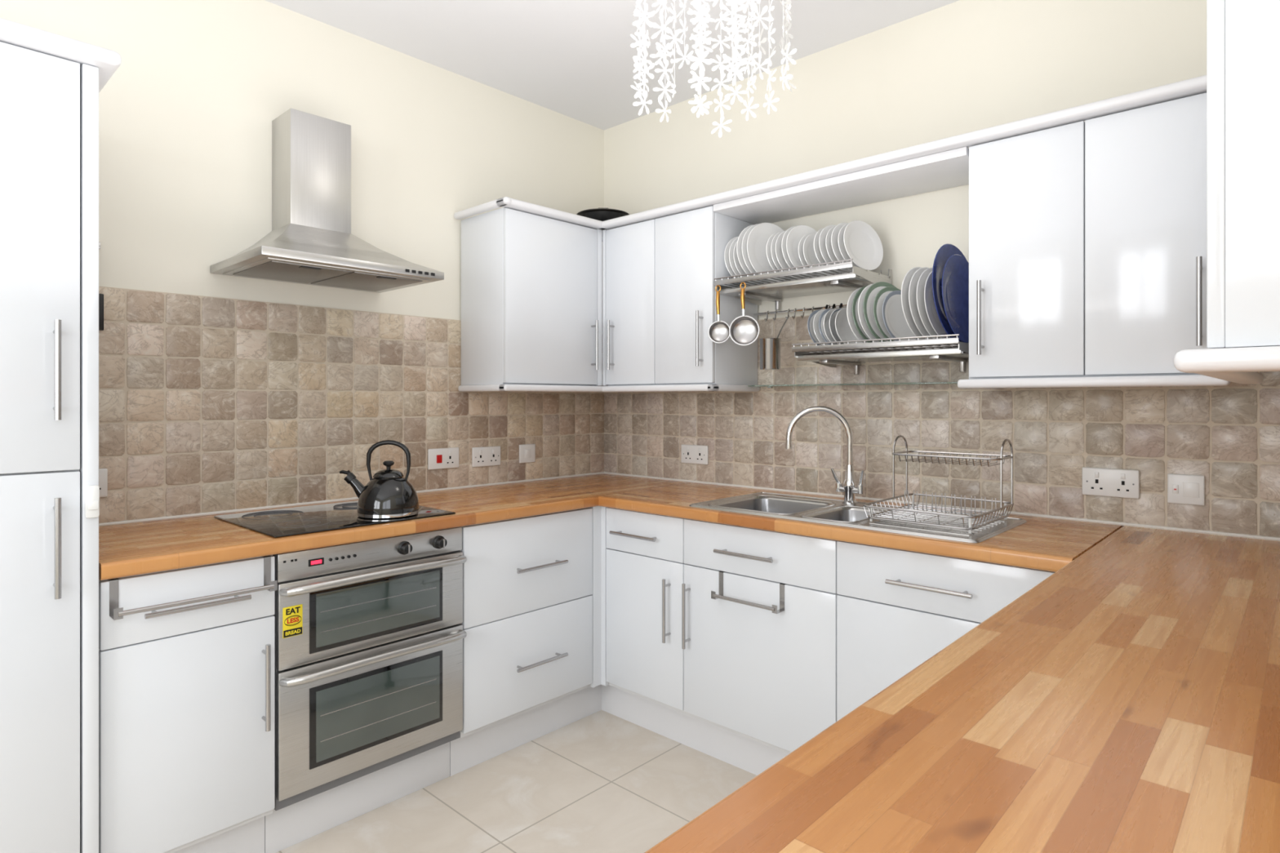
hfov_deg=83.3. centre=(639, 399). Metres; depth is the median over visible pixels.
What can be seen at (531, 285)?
upper cabinet
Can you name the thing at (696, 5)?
pendant light
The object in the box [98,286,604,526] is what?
wall tiles
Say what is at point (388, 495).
kettle
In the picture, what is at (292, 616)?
magnet
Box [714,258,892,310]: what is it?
plate rack
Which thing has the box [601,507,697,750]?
base cabinet
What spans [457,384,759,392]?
trim pelmet
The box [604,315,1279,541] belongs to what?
wall tiles
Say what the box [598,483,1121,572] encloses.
countertop
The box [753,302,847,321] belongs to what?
utensil rail
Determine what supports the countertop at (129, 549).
on the base cabinet at (534, 623)
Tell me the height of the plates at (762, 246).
0.242 m
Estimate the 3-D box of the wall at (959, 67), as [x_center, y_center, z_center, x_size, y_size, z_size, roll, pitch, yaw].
[0.910,-0.054,2.779,2.900,2.690,0.100,0,0,43]
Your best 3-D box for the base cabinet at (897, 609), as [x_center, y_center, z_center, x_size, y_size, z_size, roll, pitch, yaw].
[1.003,0.857,2.179,0.603,0.868,0.628,0,0,43]
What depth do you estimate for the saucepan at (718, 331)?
2.81 m
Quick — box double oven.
[272,526,466,810]
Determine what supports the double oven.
attached to the base cabinet at (187, 655)
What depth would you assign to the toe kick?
2.21 m
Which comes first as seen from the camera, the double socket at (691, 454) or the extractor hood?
the extractor hood
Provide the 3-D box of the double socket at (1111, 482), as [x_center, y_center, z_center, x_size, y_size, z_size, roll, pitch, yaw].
[1.437,0.253,2.199,0.149,0.086,0.013,0,0,43]
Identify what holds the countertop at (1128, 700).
on the base cabinet
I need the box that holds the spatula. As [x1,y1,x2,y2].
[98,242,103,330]
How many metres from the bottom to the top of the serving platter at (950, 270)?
0.328 m
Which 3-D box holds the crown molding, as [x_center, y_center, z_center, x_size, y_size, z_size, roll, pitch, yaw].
[0.337,-0.786,2.424,2.545,0.029,0.600,0,0,43]
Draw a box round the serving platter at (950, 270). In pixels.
[932,243,968,342]
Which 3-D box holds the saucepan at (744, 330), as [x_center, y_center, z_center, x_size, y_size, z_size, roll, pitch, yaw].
[0.396,-0.324,2.725,0.114,0.238,0.064,0,0,14]
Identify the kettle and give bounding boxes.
[339,440,419,519]
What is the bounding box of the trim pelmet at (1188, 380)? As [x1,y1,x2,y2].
[957,374,1230,389]
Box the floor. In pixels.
[275,710,756,852]
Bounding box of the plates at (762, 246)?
[724,220,883,285]
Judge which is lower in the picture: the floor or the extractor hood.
the floor
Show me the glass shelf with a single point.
(919, 383)
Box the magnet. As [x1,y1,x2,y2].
[282,604,302,638]
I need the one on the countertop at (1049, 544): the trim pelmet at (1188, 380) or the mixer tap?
the mixer tap
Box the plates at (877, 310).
[807,266,950,350]
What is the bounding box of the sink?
[688,492,1026,542]
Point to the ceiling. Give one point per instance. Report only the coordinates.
(573, 59)
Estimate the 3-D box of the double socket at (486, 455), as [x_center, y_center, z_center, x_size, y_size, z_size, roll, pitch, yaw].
[-0.677,0.250,3.178,0.013,0.086,0.148,0,0,43]
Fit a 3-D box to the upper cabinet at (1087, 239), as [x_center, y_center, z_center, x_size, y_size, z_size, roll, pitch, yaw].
[1.311,-0.417,2.077,0.615,0.708,0.358,0,0,43]
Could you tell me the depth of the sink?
2.41 m
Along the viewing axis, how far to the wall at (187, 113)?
2.53 m
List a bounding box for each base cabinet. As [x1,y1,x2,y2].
[98,555,277,852]
[449,506,608,776]
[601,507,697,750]
[681,518,838,775]
[836,541,1054,720]
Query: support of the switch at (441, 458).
attached to the wall tiles at (208, 405)
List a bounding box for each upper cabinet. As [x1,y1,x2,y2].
[461,208,602,386]
[602,205,757,386]
[968,92,1208,379]
[1173,0,1279,384]
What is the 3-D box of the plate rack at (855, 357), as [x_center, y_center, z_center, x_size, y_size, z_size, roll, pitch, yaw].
[0.870,-0.162,2.512,0.581,0.130,0.322,0,0,43]
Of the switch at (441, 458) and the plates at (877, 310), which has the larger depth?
the switch at (441, 458)
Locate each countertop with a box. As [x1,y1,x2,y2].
[98,473,694,580]
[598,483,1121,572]
[644,525,1279,852]
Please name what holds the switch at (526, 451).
attached to the wall tiles at (208, 405)
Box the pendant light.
[630,0,796,137]
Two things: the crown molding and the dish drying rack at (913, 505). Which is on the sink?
the dish drying rack at (913, 505)
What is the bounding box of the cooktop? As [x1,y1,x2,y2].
[213,500,455,537]
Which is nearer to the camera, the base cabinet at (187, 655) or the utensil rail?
the base cabinet at (187, 655)
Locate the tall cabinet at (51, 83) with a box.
[0,17,121,852]
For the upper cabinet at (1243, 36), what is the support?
attached to the wall
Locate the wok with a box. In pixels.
[576,208,629,221]
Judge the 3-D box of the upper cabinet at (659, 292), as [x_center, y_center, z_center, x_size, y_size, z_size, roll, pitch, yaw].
[0.153,-0.417,3.153,0.624,0.708,0.358,0,0,43]
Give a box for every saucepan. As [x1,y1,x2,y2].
[708,284,729,342]
[728,282,759,345]
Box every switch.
[427,447,458,470]
[519,444,535,463]
[1167,473,1204,506]
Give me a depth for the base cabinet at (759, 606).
2.39 m
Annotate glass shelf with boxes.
[747,382,957,388]
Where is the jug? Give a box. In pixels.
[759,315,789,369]
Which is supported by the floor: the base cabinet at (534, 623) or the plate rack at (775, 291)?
the base cabinet at (534, 623)
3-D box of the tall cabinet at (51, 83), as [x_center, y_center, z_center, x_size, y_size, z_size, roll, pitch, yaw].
[-1.671,0.242,1.635,0.653,2.098,0.690,0,0,43]
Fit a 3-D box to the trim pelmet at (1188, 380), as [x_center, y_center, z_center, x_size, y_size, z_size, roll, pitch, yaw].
[1.310,-0.049,2.086,0.640,0.028,0.346,0,0,43]
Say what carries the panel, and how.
attached to the upper cabinet at (659, 292)
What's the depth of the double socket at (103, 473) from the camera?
2.16 m
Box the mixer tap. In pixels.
[785,405,864,504]
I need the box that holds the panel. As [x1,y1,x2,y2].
[713,146,968,224]
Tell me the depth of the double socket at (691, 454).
3.29 m
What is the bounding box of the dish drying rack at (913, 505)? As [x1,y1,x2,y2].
[862,435,1013,533]
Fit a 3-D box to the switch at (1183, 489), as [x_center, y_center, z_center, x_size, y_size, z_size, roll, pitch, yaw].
[1.573,0.258,2.072,0.086,0.086,0.014,0,0,43]
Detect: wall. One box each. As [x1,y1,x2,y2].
[0,0,604,319]
[604,0,1206,527]
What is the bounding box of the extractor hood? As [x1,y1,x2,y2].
[209,107,444,293]
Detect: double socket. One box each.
[98,468,107,497]
[471,445,500,467]
[681,444,708,464]
[1082,466,1139,498]
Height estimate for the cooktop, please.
0.007 m
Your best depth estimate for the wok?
3.36 m
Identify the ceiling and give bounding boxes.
[265,0,959,129]
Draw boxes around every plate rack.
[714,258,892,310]
[791,333,968,374]

